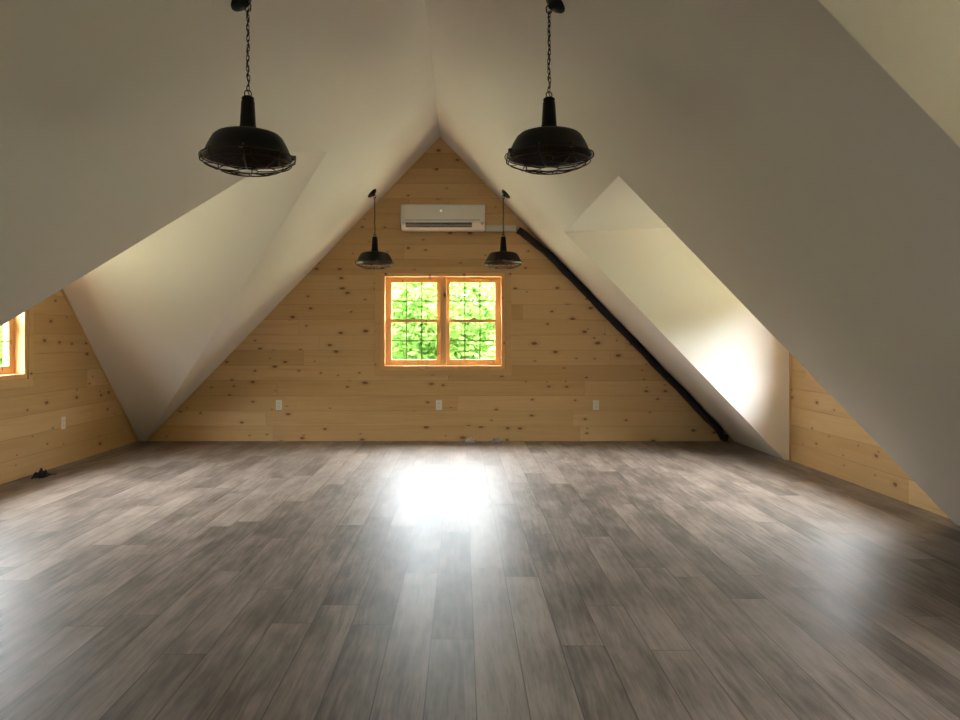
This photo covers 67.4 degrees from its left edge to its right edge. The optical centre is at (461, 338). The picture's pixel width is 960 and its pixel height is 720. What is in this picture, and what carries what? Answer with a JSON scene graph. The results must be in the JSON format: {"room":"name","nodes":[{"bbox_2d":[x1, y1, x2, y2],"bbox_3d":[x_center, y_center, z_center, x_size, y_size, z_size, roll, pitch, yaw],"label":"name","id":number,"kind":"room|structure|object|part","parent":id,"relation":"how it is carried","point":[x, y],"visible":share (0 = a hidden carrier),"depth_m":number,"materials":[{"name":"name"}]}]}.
{"room":"empty attic room","nodes":[
{"label":"empty attic room","id":0,"kind":"room"},
{"bbox_2d":[0,290,136,484],"bbox_3d":[-3.887,-0.157,5.519,0.180,2.714,5.862,0,0,0],"label":"wall","id":1,"kind":"structure","parent":0,"point":[69,382],"depth_m":6.74,"materials":[{"name":"brown wood"}]},
{"bbox_2d":[0,307,32,389],"bbox_3d":[-3.879,-0.207,5.519,0.196,1.250,1.673,0,0,0],"label":"window","id":2,"kind":"structure","parent":1,"relation":"in","point":[17,340],"depth_m":6.24,"materials":[{"name":"brown wood"}]},
{"bbox_3d":[-3.898,0.036,5.897,0.033,0.533,0.686,0,0,0],"label":"sash","id":3,"kind":"part","parent":2,"relation":"part of","materials":[{"name":"brown wood"}]},
{"bbox_3d":[-3.884,-0.207,5.519,0.186,1.100,1.523,0,0,0],"label":"frame","id":4,"kind":"part","parent":2,"relation":"part of","materials":[{"name":"brown wood"}]},
{"bbox_2d":[61,417,65,429],"bbox_3d":[-3.793,0.799,6.852,0.008,0.116,0.072,0,0,0],"label":"wall outlet","id":5,"kind":"object","parent":1,"relation":"attached to","point":[63,419],"visible":1,"depth_m":6.85,"materials":[{"name":"plastic"}]},
{"bbox_2d":[61,289,138,441],"bbox_3d":[-3.791,-0.149,7.127,0.012,2.729,2.646,0,0,0],"label":"trim","id":6,"kind":"structure","parent":1,"relation":"attached to","point":[62,290],"depth_m":7.48,"materials":[{"name":"brown wood"}]},
{"bbox_2d":[63,152,326,440],"bbox_3d":[-2.442,-0.192,7.171,2.709,2.784,2.702,0,0,0],"label":"ceiling","id":7,"kind":"structure","parent":0,"point":[147,314],"depth_m":6.82,"materials":[{"name":"paint"}]},
{"bbox_2d":[0,0,439,440],"bbox_3d":[-2.027,-0.629,2.425,3.539,3.657,12.050,0,0,0],"label":"ceiling","id":8,"kind":"structure","parent":0,"point":[108,108],"depth_m":3.85,"materials":[{"name":"paint"}]},
{"bbox_2d":[198,0,295,176],"bbox_3d":[-0.993,-1.198,3.340,0.434,0.845,0.434,0,0,0],"label":"pendant lamp","id":9,"kind":"object","parent":8,"relation":"hanging from","point":[251,147],"visible":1,"depth_m":3.31,"materials":[{"name":"black metal"}]},
{"bbox_3d":[-0.993,-0.900,3.340,0.412,0.117,0.412,0,0,0],"label":"lamp shade","id":10,"kind":"part","parent":9,"relation":"part of","materials":[{"name":"black metal"}]},
{"bbox_3d":[-0.993,-1.333,3.340,0.016,0.407,0.016,0,0,0],"label":"cord","id":11,"kind":"part","parent":9,"relation":"part of","materials":[{"name":"black metal"}]},
{"bbox_3d":[-0.993,-1.338,3.341,0.018,0.384,0.016,0,0,21],"label":"chain","id":12,"kind":"part","parent":9,"relation":"part of","materials":[{"name":"brown metal"}]},
{"bbox_2d":[355,189,394,268],"bbox_3d":[-0.961,-1.214,7.930,0.434,0.878,0.434,0,0,0],"label":"pendant lamp","id":13,"kind":"object","parent":8,"relation":"hanging from","point":[373,257],"visible":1,"depth_m":7.86,"materials":[{"name":"black metal"}]},
{"bbox_3d":[-0.961,-0.900,7.930,0.412,0.117,0.412,0,0,0],"label":"lamp shade","id":14,"kind":"part","parent":13,"relation":"part of","materials":[{"name":"black metal"}]},
{"bbox_2d":[147,137,733,440],"bbox_3d":[-0.257,-0.587,8.540,6.906,3.574,0.180,0,0,0],"label":"wall","id":15,"kind":"structure","parent":0,"point":[314,352],"depth_m":8.45,"materials":[{"name":"brown wood"}]},
{"bbox_2d":[276,400,281,409],"bbox_3d":[-2.148,0.775,8.446,0.072,0.116,0.008,0,0,0],"label":"wall outlet","id":16,"kind":"object","parent":15,"relation":"attached to","point":[278,402],"visible":1,"depth_m":8.44,"materials":[{"name":"plastic"}]},
{"bbox_2d":[436,400,441,409],"bbox_3d":[-0.270,0.775,8.446,0.072,0.116,0.008,0,0,0],"label":"wall outlet","id":17,"kind":"object","parent":15,"relation":"attached to","point":[438,402],"visible":1,"depth_m":8.44,"materials":[{"name":"plastic"}]},
{"bbox_2d":[375,266,510,375],"bbox_3d":[-0.222,-0.210,8.532,1.600,1.280,0.196,0,0,0],"label":"window","id":18,"kind":"structure","parent":15,"relation":"in","point":[383,281],"depth_m":8.49,"materials":[{"name":"brown wood"}]},
{"bbox_3d":[-0.583,0.041,8.552,0.649,0.548,0.033,0,0,0],"label":"sash","id":19,"kind":"part","parent":18,"relation":"part of","materials":[{"name":"brown wood"}]},
{"bbox_3d":[-0.583,-0.466,8.588,0.649,0.538,0.033,0,0,0],"label":"sash","id":20,"kind":"part","parent":18,"relation":"part of","materials":[{"name":"brown wood"}]},
{"bbox_2d":[391,322,436,358],"bbox_3d":[-0.568,0.022,8.543,0.539,0.442,0.011,0,0,0],"label":"grille","id":21,"kind":"object","parent":18,"relation":"attached to","point":[406,340],"depth_m":8.54,"materials":[{"name":"brown metal"}]},
{"bbox_2d":[392,282,436,318],"bbox_3d":[-0.568,-0.452,8.579,0.539,0.442,0.011,0,0,0],"label":"grille","id":22,"kind":"object","parent":18,"relation":"attached to","point":[406,300],"depth_m":8.58,"materials":[{"name":"brown metal"}]},
{"bbox_2d":[450,322,494,358],"bbox_3d":[0.123,0.022,8.543,0.539,0.442,0.011,0,0,0],"label":"grille","id":23,"kind":"object","parent":18,"relation":"attached to","point":[464,340],"depth_m":8.54,"materials":[{"name":"brown metal"}]},
{"bbox_2d":[450,282,494,318],"bbox_3d":[0.123,-0.452,8.579,0.539,0.442,0.011,0,0,0],"label":"grille","id":24,"kind":"object","parent":18,"relation":"attached to","point":[464,300],"depth_m":8.58,"materials":[{"name":"brown metal"}]},
{"bbox_3d":[0.139,0.041,8.552,0.649,0.548,0.033,0,0,0],"label":"sash","id":25,"kind":"part","parent":18,"relation":"part of","materials":[{"name":"brown wood"}]},
{"bbox_3d":[0.139,-0.466,8.588,0.649,0.538,0.033,0,0,0],"label":"sash","id":26,"kind":"part","parent":18,"relation":"part of","materials":[{"name":"brown wood"}]},
{"bbox_2d":[401,204,484,231],"bbox_3d":[-0.217,-1.402,8.327,0.968,0.292,0.246,0,0,0],"label":"air conditioner","id":27,"kind":"object","parent":15,"relation":"attached to","point":[414,217],"visible":1,"depth_m":8.22,"materials":[{"name":"plastic"}]},
{"bbox_2d":[405,222,471,226],"bbox_3d":[-0.266,-1.313,8.259,0.760,0.059,0.076,0,0,0],"label":"outlet","id":28,"kind":"object","parent":27,"relation":"attached to","point":[407,224],"depth_m":8.24,"materials":[{"name":"grey plastic"}]},
{"bbox_3d":[-0.217,-1.450,8.214,0.868,0.163,0.020,0,0,0],"label":"panel","id":29,"kind":"part","parent":27,"relation":"part of","materials":[{"name":"plastic"}]},
{"bbox_2d":[485,225,515,231],"bbox_3d":[0.450,-1.290,8.412,0.357,0.070,0.075,0,0,0],"label":"pipe cover","id":30,"kind":"object","parent":15,"relation":"attached to","point":[488,228],"visible":1,"depth_m":8.38,"materials":[{"name":"white plastic"}]},
{"bbox_2d":[593,400,598,409],"bbox_3d":[1.573,0.775,8.446,0.072,0.116,0.008,0,0,0],"label":"wall outlet","id":31,"kind":"object","parent":15,"relation":"attached to","point":[595,402],"visible":1,"depth_m":8.44,"materials":[{"name":"plastic"}]},
{"bbox_2d":[516,227,727,441],"bbox_3d":[1.863,-0.052,8.398,2.462,2.506,0.086,0,0,0],"label":"insulated pipe","id":32,"kind":"object","parent":15,"relation":"attached to","point":[581,287],"visible":1,"depth_m":8.36,"materials":[{"name":"black plastic"}]},
{"bbox_2d":[0,441,959,719],"bbox_3d":[-0.274,1.300,2.425,7.406,0.200,12.410,0,0,0],"label":"floor","id":33,"kind":"structure","parent":0,"point":[141,580],"depth_m":3.50,"materials":[{"name":"grey wood"}]},
{"bbox_2d":[31,468,56,478],"bbox_3d":[-3.667,1.163,6.283,0.134,0.076,0.250,0,0,0],"label":"crumpled cloth","id":34,"kind":"object","parent":33,"relation":"on","point":[41,474],"visible":1,"depth_m":6.24,"materials":[{"name":"black fabric"}]},
{"bbox_2d":[565,176,667,231],"bbox_3d":[2.130,-1.163,5.895,2.239,0.211,2.470,0,0,0],"label":"ceiling","id":35,"kind":"structure","parent":0,"point":[618,206],"depth_m":6.17,"materials":[{"name":"paint"}]},
{"bbox_2d":[565,227,788,459],"bbox_3d":[2.132,0.016,7.176,2.234,2.369,0.100,0,0,0],"label":"ceiling","id":36,"kind":"structure","parent":0,"point":[662,277],"depth_m":7.13,"materials":[{"name":"paint"}]},
{"bbox_2d":[425,0,959,525],"bbox_3d":[1.513,-0.629,2.425,3.539,3.657,12.050,0,0,0],"label":"ceiling","id":37,"kind":"structure","parent":0,"point":[762,134],"depth_m":3.49,"materials":[{"name":"paint"}]},
{"bbox_2d":[484,190,522,268],"bbox_3d":[0.455,-1.210,7.930,0.434,0.870,0.434,0,0,0],"label":"pendant lamp","id":38,"kind":"object","parent":37,"relation":"hanging from","point":[502,257],"visible":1,"depth_m":7.86,"materials":[{"name":"black metal"}]},
{"bbox_3d":[0.455,-0.900,7.930,0.412,0.117,0.412,0,0,0],"label":"lamp shade","id":39,"kind":"part","parent":38,"relation":"part of","materials":[{"name":"black metal"}]},
{"bbox_2d":[504,0,594,174],"bbox_3d":[0.422,-1.250,3.490,0.434,0.859,0.434,0,0,0],"label":"pendant lamp","id":40,"kind":"object","parent":37,"relation":"hanging from","point":[550,145],"visible":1,"depth_m":3.46,"materials":[{"name":"black metal"}]},
{"bbox_3d":[0.422,-1.385,3.490,0.016,0.421,0.016,0,0,0],"label":"cord","id":41,"kind":"part","parent":40,"relation":"part of","materials":[{"name":"black metal"}]},
{"bbox_3d":[0.422,-1.390,3.491,0.018,0.398,0.016,0,0,21],"label":"chain","id":42,"kind":"part","parent":40,"relation":"part of","materials":[{"name":"brown metal"}]},
{"bbox_3d":[0.422,-0.946,3.490,0.412,0.117,0.412,0,0,0],"label":"lamp shade","id":43,"kind":"part","parent":40,"relation":"part of","materials":[{"name":"black metal"}]},
{"bbox_2d":[619,176,938,506],"bbox_3d":[2.132,0.016,4.614,2.234,2.369,0.100,0,0,0],"label":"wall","id":44,"kind":"structure","parent":0,"point":[619,176],"depth_m":4.66,"materials":[{"name":"paint"}]},
{"bbox_2d":[791,355,949,518],"bbox_3d":[3.339,0.016,5.895,0.180,2.369,2.470,0,0,0],"label":"wall","id":45,"kind":"structure","parent":0,"point":[825,438],"depth_m":6.23,"materials":[{"name":"brown wood"}]},
{"bbox_2d":[789,353,790,460],"bbox_3d":[3.243,0.016,7.119,0.012,2.369,0.022,0,0,0],"label":"trim","id":46,"kind":"structure","parent":45,"relation":"attached to","point":[789,353],"depth_m":7.11,"materials":[{"name":"brown wood"}]},
{"bbox_2d":[817,0,959,147],"bbox_3d":[2.132,0.016,2.197,2.234,2.369,0.100,0,0,0],"label":"ceiling","id":47,"kind":"structure","parent":0,"point":[916,42],"depth_m":2.15,"materials":[{"name":"paint"}]},
{"label":"outside","id":48,"kind":"structure","parent":0,"visible":0},
{"bbox_3d":[-0.257,4.550,0.000,140.000,0.300,140.000,0,0,0],"label":"lawn","id":49,"kind":"structure","parent":48,"visible":0},
{"bbox_2d":[0,325,2,351],"bbox_3d":[-14.698,0.843,18.172,6.364,7.132,5.998,0,0,-43],"label":"leafy tree","id":50,"kind":"object","parent":49,"relation":"on","point":[1,327],"visible":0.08,"depth_m":18.90,"materials":[{"name":"green plant"}]},
{"bbox_2d":[0,305,491,365],"bbox_3d":[-0.046,0.909,28.687,54.019,10.563,18.021,0,0,0],"label":"woodland edge","id":51,"kind":"object","parent":49,"relation":"on","point":[1,353],"visible":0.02,"depth_m":27.71,"materials":[{"name":"green plant"}]},
{"bbox_2d":[392,283,494,358],"bbox_3d":[-0.676,0.843,20.251,5.998,7.132,6.364,0,0,16],"label":"leafy tree","id":52,"kind":"object","parent":49,"relation":"on","point":[429,290],"visible":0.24,"depth_m":18.08,"materials":[{"name":"green plant"}]}
]}

